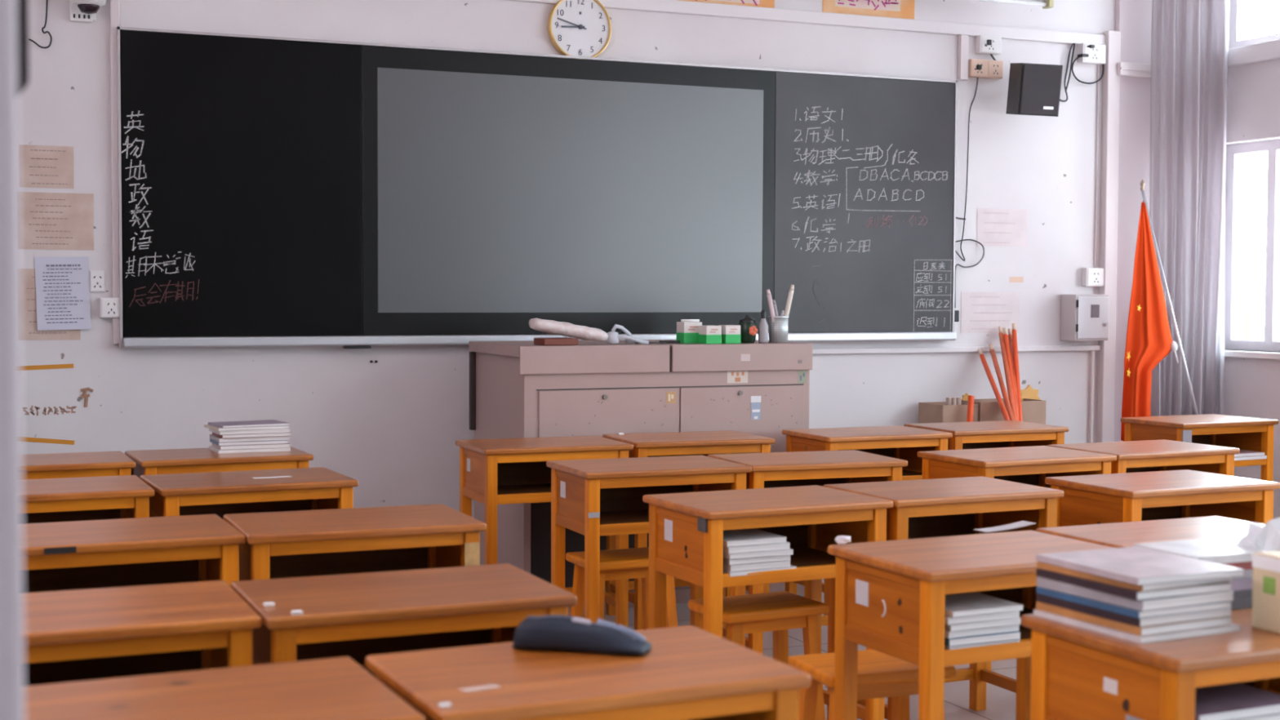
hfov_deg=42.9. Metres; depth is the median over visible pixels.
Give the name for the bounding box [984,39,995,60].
power cable
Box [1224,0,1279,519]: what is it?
wall
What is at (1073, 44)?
cable
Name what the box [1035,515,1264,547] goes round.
school desk
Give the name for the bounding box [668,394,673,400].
print
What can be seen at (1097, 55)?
wall socket
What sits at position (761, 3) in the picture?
poster
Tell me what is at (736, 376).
print
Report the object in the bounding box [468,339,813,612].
lectern
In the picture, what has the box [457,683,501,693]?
paper sheet
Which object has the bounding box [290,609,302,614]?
eraser
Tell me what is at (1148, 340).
flag
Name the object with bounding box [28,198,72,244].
print
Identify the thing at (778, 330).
pen holder
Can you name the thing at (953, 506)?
school desk
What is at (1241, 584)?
book
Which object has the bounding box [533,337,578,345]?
flat box
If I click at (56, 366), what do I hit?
tape strip
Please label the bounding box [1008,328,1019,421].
pole
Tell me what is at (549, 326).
roll
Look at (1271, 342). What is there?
window
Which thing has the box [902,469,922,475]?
shelf
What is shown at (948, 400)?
paper roll
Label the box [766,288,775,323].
marker pen
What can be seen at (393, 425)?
wall
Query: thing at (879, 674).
stool
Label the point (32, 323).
print
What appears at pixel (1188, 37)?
window curtain
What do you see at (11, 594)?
pillar
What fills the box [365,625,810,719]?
school desk
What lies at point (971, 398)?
pole
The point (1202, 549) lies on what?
book
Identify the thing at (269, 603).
eraser
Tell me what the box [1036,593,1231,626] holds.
book
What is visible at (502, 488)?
shelf
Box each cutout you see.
[961,393,970,400]
[1020,384,1040,400]
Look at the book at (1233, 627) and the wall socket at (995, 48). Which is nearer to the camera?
the book at (1233, 627)
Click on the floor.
(1001, 703)
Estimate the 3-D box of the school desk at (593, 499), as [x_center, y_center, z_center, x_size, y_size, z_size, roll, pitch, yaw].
[0.025,0.731,5.619,0.600,0.750,0.410,-1,3,-22]
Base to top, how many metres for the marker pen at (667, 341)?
0.012 m
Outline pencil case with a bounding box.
[511,614,651,655]
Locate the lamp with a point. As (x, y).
(1046, 4)
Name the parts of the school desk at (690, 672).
leg, panel, panel, leg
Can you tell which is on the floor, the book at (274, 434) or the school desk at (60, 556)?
the school desk at (60, 556)
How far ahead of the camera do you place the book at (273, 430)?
5.93 m
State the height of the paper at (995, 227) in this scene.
0.200 m
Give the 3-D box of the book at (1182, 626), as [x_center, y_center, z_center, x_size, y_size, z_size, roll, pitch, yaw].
[0.886,0.456,2.933,0.216,0.014,0.262,-1,3,-28]
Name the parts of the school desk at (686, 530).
leg, panel, leg, shelf rail, panel, leg, panel, leg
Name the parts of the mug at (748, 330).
lid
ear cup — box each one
[606,331,619,344]
[625,335,635,343]
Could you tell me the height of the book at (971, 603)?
0.012 m
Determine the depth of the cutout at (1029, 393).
8.67 m
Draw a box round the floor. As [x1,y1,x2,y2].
[568,578,1016,719]
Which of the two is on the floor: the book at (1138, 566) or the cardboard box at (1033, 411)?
the cardboard box at (1033, 411)
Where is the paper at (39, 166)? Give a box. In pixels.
[18,144,74,188]
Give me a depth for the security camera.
6.73 m
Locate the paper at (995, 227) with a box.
[976,208,1026,246]
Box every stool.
[565,546,677,630]
[688,591,828,719]
[787,649,955,719]
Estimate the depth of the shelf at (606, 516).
5.61 m
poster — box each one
[678,0,774,8]
[822,0,915,19]
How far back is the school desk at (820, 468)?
5.71 m
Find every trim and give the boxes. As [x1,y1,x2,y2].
[109,0,119,344]
[507,0,1105,44]
[812,345,1101,354]
[957,34,968,79]
[1088,351,1094,443]
[1093,64,1099,267]
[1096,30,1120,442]
[1117,62,1151,77]
[1228,39,1279,67]
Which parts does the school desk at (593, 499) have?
leg, panel, leg, shelf rail, panel, leg, panel, leg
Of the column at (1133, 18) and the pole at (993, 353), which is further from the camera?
the column at (1133, 18)
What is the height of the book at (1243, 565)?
0.016 m
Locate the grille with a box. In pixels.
[1019,64,1062,115]
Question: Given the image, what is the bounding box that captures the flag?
[1120,200,1178,441]
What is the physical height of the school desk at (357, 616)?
0.750 m
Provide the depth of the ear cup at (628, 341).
6.98 m
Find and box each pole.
[966,395,974,422]
[977,348,1010,420]
[988,343,1014,420]
[998,325,1017,420]
[1003,327,1018,421]
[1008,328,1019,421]
[1011,323,1022,421]
[1139,179,1198,414]
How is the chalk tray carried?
on the blackboard
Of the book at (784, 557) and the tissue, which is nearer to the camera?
the tissue
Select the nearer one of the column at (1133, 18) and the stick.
the stick
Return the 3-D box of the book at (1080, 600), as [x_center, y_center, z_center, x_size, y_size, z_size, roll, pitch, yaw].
[0.885,0.427,2.929,0.216,0.012,0.262,-1,3,-27]
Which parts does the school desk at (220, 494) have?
panel, leg, panel, leg, panel, leg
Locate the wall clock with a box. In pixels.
[547,0,611,59]
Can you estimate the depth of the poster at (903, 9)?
8.30 m
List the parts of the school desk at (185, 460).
panel, leg, leg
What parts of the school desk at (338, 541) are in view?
panel, leg, panel, leg, panel, leg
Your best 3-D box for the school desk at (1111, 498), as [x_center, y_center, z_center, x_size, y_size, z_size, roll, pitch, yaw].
[1.657,0.756,5.195,0.600,0.750,0.410,-1,3,-25]
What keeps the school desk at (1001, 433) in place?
on the floor
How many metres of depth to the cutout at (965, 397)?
8.47 m
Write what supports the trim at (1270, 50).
attached to the wall at (1251, 385)
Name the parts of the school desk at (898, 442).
leg, panel, leg, panel, leg, shelf rail, panel, leg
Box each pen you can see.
[658,340,679,343]
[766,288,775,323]
[772,299,777,315]
[783,284,794,315]
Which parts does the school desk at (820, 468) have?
leg, panel, leg, foot rail, panel, leg, panel, leg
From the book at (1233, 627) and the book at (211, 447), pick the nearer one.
the book at (1233, 627)
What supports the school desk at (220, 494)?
on the floor
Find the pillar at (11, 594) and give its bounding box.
[0,0,24,719]
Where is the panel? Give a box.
[16,0,28,97]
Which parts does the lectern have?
lid, door, lid, door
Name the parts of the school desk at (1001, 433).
panel, leg, panel, leg, panel, leg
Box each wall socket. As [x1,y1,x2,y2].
[89,270,105,292]
[99,297,119,317]
[968,58,1003,79]
[975,35,1001,54]
[1077,43,1106,64]
[1081,267,1104,286]
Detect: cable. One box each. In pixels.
[954,64,984,321]
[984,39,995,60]
[1059,43,1075,102]
[1071,44,1103,84]
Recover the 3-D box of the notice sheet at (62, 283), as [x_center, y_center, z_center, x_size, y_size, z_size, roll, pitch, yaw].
[-2.420,-0.280,6.830,0.215,0.306,0.013,-2,3,-23]
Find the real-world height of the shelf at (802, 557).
0.014 m
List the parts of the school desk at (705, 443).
leg, panel, leg, foot rail, panel, leg, leg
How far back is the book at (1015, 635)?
3.54 m
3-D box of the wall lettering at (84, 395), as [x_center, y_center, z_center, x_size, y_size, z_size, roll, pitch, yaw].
[-2.341,0.158,6.895,0.053,0.085,0.014,-1,3,-23]
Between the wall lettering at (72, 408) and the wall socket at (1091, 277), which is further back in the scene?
the wall socket at (1091, 277)
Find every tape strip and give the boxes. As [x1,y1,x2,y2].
[20,364,73,370]
[21,436,74,444]
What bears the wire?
attached to the wall at (393, 425)
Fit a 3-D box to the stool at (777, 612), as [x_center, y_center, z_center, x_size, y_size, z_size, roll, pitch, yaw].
[0.343,0.924,4.754,0.340,0.440,0.244,-1,3,-27]
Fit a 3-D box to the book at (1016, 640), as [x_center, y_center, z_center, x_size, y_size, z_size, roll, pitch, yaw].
[0.710,0.619,3.639,0.190,0.014,0.200,-1,3,-26]
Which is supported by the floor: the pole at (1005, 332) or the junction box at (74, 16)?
the pole at (1005, 332)
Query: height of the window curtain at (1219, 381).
2.720 m
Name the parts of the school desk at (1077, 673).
leg, panel, leg, panel, leg, panel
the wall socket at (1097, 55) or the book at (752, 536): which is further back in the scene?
the wall socket at (1097, 55)
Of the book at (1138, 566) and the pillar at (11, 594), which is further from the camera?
the book at (1138, 566)
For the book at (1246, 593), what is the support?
on the book at (1246, 602)
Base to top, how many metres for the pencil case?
0.057 m
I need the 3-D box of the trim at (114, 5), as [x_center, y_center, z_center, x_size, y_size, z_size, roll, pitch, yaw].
[-2.215,-1.213,6.872,0.039,2.293,0.030,-1,3,-23]
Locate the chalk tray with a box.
[122,331,955,347]
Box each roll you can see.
[528,317,608,341]
[946,397,951,404]
[951,397,956,404]
[955,397,960,404]
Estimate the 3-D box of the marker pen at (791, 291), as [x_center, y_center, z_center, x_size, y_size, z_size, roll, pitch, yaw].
[0.655,-0.211,7.282,0.075,0.254,0.021,-1,3,-23]
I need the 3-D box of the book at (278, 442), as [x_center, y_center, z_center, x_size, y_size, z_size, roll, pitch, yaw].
[-1.445,0.299,6.013,0.250,0.012,0.185,-1,3,-25]
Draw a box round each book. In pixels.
[204,424,288,431]
[208,419,289,427]
[208,428,289,435]
[208,445,290,453]
[209,434,288,442]
[209,438,288,445]
[212,431,291,438]
[212,443,289,449]
[722,560,791,572]
[722,564,796,576]
[723,528,786,546]
[723,542,790,554]
[723,548,793,559]
[723,555,791,565]
[944,591,1023,617]
[944,610,1019,625]
[944,617,1020,631]
[944,624,1019,638]
[944,631,1020,646]
[944,639,1019,649]
[1033,609,1240,643]
[1035,546,1244,585]
[1035,568,1231,600]
[1035,601,1231,635]
[1036,561,1231,591]
[1036,576,1233,611]
[1036,586,1231,618]
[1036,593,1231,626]
[1133,538,1266,564]
[1195,682,1279,719]
[1222,560,1253,569]
[1229,577,1253,591]
[1231,568,1253,579]
[1231,598,1252,609]
[1232,589,1252,599]
[1234,449,1264,457]
[1234,455,1266,460]
[1238,713,1279,719]
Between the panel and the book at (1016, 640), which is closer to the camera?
the panel
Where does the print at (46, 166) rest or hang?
attached to the paper at (39, 166)
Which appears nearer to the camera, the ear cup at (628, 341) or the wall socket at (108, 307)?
the wall socket at (108, 307)
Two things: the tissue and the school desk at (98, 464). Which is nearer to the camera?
the tissue
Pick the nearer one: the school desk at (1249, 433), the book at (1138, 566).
the book at (1138, 566)
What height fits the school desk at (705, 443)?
0.750 m
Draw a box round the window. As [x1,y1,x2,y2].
[1224,0,1279,359]
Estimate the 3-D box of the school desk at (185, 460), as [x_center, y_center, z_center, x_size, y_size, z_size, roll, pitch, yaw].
[-1.533,0.711,5.929,0.600,0.750,0.410,-1,3,-25]
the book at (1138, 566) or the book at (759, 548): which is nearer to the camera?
the book at (1138, 566)
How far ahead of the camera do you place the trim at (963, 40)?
8.50 m
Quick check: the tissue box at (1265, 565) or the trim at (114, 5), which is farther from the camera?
the trim at (114, 5)
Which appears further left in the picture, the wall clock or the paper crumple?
the wall clock
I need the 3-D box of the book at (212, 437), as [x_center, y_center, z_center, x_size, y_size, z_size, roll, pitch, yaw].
[-1.443,0.285,6.015,0.256,0.015,0.185,-1,3,-25]
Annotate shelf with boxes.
[497,483,551,494]
[600,509,648,524]
[790,546,835,567]
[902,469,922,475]
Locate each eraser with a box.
[262,601,274,607]
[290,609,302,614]
[438,701,451,708]
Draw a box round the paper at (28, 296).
[19,268,80,340]
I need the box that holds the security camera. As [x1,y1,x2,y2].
[69,0,106,21]
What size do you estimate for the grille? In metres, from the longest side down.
0.250 x 0.213 x 0.012 m
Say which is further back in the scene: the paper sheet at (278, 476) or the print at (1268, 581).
the paper sheet at (278, 476)
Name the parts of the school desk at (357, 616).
panel, leg, panel, leg, panel, leg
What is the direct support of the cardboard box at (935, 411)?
on the floor
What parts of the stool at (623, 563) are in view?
leg, leg, seat, leg, leg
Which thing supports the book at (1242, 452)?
on the book at (1254, 457)
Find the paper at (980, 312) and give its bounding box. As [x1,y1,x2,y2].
[960,292,1019,333]
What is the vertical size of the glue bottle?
0.146 m
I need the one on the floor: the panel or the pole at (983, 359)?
the pole at (983, 359)
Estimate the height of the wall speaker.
0.286 m
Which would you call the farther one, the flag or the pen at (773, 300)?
the flag
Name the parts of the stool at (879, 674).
leg, leg, seat, leg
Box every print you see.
[26,276,66,333]
[28,149,67,184]
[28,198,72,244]
[42,264,84,323]
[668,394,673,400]
[688,325,697,330]
[731,371,744,382]
[749,325,757,335]
[752,408,759,418]
[969,296,1012,328]
[983,212,1015,243]
[1262,575,1275,595]
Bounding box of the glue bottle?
[758,310,768,342]
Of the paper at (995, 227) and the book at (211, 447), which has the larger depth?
the paper at (995, 227)
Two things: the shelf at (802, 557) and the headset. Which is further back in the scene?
the headset
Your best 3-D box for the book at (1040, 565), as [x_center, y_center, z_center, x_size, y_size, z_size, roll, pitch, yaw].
[0.888,0.381,2.935,0.216,0.012,0.262,-1,3,-28]
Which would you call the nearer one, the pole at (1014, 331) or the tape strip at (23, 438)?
the tape strip at (23, 438)
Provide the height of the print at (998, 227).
0.160 m
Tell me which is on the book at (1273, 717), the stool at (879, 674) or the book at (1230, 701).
the book at (1230, 701)
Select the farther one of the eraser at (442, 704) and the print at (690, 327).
the print at (690, 327)
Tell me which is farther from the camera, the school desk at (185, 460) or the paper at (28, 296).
the paper at (28, 296)
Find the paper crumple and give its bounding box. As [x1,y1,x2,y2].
[835,535,851,545]
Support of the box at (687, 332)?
on the lectern
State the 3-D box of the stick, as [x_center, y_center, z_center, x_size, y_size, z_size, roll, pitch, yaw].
[0.221,-0.173,7.143,0.085,0.012,0.012,-1,3,-23]
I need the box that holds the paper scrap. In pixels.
[1009,276,1023,282]
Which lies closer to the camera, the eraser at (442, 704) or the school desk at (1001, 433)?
the eraser at (442, 704)
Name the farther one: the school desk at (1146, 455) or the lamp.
the lamp
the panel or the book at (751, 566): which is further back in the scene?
the book at (751, 566)
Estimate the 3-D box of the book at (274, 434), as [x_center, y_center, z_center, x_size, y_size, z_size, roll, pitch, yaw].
[-1.434,0.271,6.011,0.250,0.012,0.185,-1,3,-26]
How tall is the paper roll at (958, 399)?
0.773 m
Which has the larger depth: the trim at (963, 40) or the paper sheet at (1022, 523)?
the trim at (963, 40)
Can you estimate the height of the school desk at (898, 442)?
0.750 m
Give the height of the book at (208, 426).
0.010 m
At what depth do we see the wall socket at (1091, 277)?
8.87 m
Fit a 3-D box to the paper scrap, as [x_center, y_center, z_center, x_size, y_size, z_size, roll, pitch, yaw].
[2.017,-0.430,8.719,0.089,0.030,0.001,-1,3,-23]
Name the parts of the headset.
microphone arm, cord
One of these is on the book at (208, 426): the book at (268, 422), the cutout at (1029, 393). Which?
the book at (268, 422)
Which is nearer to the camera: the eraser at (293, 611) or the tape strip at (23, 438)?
the eraser at (293, 611)
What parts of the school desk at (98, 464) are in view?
leg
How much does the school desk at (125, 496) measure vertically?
0.750 m
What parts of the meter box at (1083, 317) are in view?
door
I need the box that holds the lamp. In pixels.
[971,0,1053,8]
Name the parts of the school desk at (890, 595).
leg, panel, leg, shelf rail, panel, leg, panel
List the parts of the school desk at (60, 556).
panel, leg, panel, leg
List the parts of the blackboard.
chalkboard panel, screen panel, display glass, chalkboard panel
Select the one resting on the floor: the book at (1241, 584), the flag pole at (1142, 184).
the flag pole at (1142, 184)
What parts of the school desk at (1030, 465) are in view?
leg, panel, leg, panel, leg, panel, leg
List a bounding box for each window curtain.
[1149,0,1226,416]
[1213,0,1230,414]
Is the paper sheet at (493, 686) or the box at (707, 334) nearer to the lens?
the paper sheet at (493, 686)
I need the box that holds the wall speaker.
[1005,62,1062,116]
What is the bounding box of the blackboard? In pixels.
[116,26,957,348]
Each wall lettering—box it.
[22,405,76,415]
[80,387,93,407]
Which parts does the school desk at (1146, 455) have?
leg, panel, leg, panel, leg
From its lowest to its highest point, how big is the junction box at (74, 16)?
0.040 m
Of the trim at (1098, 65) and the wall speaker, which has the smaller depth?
the wall speaker
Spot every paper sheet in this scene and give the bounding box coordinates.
[252,475,290,479]
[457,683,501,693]
[973,520,1035,532]
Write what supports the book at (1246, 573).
on the book at (1241, 584)
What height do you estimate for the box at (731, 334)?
0.079 m
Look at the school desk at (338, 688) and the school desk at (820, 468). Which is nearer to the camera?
the school desk at (338, 688)
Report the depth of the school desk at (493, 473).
6.28 m
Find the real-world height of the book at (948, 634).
0.014 m
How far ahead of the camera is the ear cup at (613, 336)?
6.92 m
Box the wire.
[28,0,52,48]
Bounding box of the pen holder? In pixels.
[768,315,788,342]
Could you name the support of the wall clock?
attached to the wall at (393, 425)
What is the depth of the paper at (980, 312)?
8.66 m
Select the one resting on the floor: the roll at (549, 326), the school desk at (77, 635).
the school desk at (77, 635)
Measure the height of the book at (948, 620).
0.016 m
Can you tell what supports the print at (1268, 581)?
attached to the tissue box at (1265, 565)
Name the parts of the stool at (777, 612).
leg, leg, seat, leg, leg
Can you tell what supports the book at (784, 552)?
on the book at (784, 557)
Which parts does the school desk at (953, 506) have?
leg, panel, leg, panel, foot rail, leg, panel, leg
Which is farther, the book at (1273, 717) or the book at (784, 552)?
the book at (784, 552)
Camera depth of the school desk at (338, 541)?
4.16 m
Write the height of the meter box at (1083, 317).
0.250 m
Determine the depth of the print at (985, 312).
8.66 m
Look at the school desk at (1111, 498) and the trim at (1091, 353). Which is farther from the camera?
the trim at (1091, 353)
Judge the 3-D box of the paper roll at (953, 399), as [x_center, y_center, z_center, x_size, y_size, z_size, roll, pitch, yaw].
[1.604,0.579,8.351,0.028,0.774,0.028,-1,3,-23]
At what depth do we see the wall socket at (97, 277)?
6.88 m
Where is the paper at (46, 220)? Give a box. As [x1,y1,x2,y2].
[18,191,93,249]
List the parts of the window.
sill, frame, transom frame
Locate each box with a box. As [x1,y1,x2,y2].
[69,11,92,22]
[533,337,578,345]
[675,321,702,343]
[698,325,721,343]
[718,324,741,343]
[918,401,977,423]
[960,398,1045,424]
[1060,293,1109,341]
[1252,550,1279,634]
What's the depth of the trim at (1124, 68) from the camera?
8.88 m
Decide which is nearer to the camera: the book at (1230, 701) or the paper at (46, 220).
the book at (1230, 701)
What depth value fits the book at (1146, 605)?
2.83 m
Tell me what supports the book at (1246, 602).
on the school desk at (1077, 673)
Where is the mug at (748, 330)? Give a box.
[738,315,757,342]
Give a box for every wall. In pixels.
[17,0,1115,518]
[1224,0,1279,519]
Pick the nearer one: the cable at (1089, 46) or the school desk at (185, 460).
the school desk at (185, 460)
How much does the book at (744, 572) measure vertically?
0.012 m
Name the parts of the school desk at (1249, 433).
leg, panel, leg, panel, leg, panel, shelf rail, leg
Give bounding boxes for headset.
[606,324,666,344]
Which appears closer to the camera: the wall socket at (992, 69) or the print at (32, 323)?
the print at (32, 323)
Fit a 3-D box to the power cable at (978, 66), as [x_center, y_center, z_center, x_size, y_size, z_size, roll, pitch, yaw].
[1.736,-0.872,8.543,0.202,1.342,0.058,-1,3,-23]
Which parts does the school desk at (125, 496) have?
panel, leg, panel, leg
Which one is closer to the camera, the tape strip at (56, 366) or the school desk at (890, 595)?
the school desk at (890, 595)
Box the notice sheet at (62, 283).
[35,256,91,330]
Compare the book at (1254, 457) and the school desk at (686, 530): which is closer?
the school desk at (686, 530)
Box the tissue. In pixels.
[1235,517,1279,551]
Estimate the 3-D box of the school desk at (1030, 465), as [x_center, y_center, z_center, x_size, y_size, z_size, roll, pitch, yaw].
[1.388,0.719,6.031,0.600,0.750,0.410,-1,3,-26]
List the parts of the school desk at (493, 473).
leg, panel, leg, shelf rail, panel, foot rail, leg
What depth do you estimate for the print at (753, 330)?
7.17 m
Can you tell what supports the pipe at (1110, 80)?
attached to the wall at (393, 425)
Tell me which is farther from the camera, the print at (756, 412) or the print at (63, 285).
the print at (756, 412)
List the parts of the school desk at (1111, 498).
leg, panel, leg, panel, leg, panel, leg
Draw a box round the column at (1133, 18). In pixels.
[1113,0,1151,441]
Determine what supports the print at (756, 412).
attached to the lectern
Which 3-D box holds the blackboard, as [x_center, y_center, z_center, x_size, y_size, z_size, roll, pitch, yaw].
[-0.276,-0.746,7.679,4.175,1.360,0.091,-1,3,-23]
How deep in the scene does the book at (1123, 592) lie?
2.83 m
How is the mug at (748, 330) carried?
on the lectern
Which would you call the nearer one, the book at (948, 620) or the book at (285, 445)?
the book at (948, 620)
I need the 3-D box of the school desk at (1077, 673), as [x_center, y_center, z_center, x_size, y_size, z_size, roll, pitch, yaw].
[1.057,0.848,2.960,0.600,0.750,0.410,-1,3,-24]
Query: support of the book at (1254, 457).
on the school desk at (1249, 433)
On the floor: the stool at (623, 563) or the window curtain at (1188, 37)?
the stool at (623, 563)
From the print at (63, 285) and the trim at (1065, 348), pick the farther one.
the trim at (1065, 348)
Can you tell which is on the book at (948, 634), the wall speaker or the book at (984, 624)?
the book at (984, 624)
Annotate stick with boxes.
[680,319,699,322]
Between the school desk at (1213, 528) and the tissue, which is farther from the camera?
the school desk at (1213, 528)
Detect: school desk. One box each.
[21,451,135,479]
[22,475,154,524]
[22,514,245,593]
[23,580,261,686]
[24,656,424,719]
[124,446,313,478]
[139,466,358,519]
[223,503,486,581]
[230,563,577,677]
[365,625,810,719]
[455,435,633,627]
[546,455,751,647]
[602,430,775,630]
[642,484,893,719]
[707,449,907,654]
[782,425,952,615]
[822,476,1063,719]
[827,530,1112,719]
[903,420,1068,449]
[917,445,1116,671]
[1021,608,1279,719]
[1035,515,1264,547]
[1044,469,1279,526]
[1047,439,1239,475]
[1120,413,1278,481]
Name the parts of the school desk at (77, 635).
panel, leg, panel, leg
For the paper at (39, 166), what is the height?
0.176 m

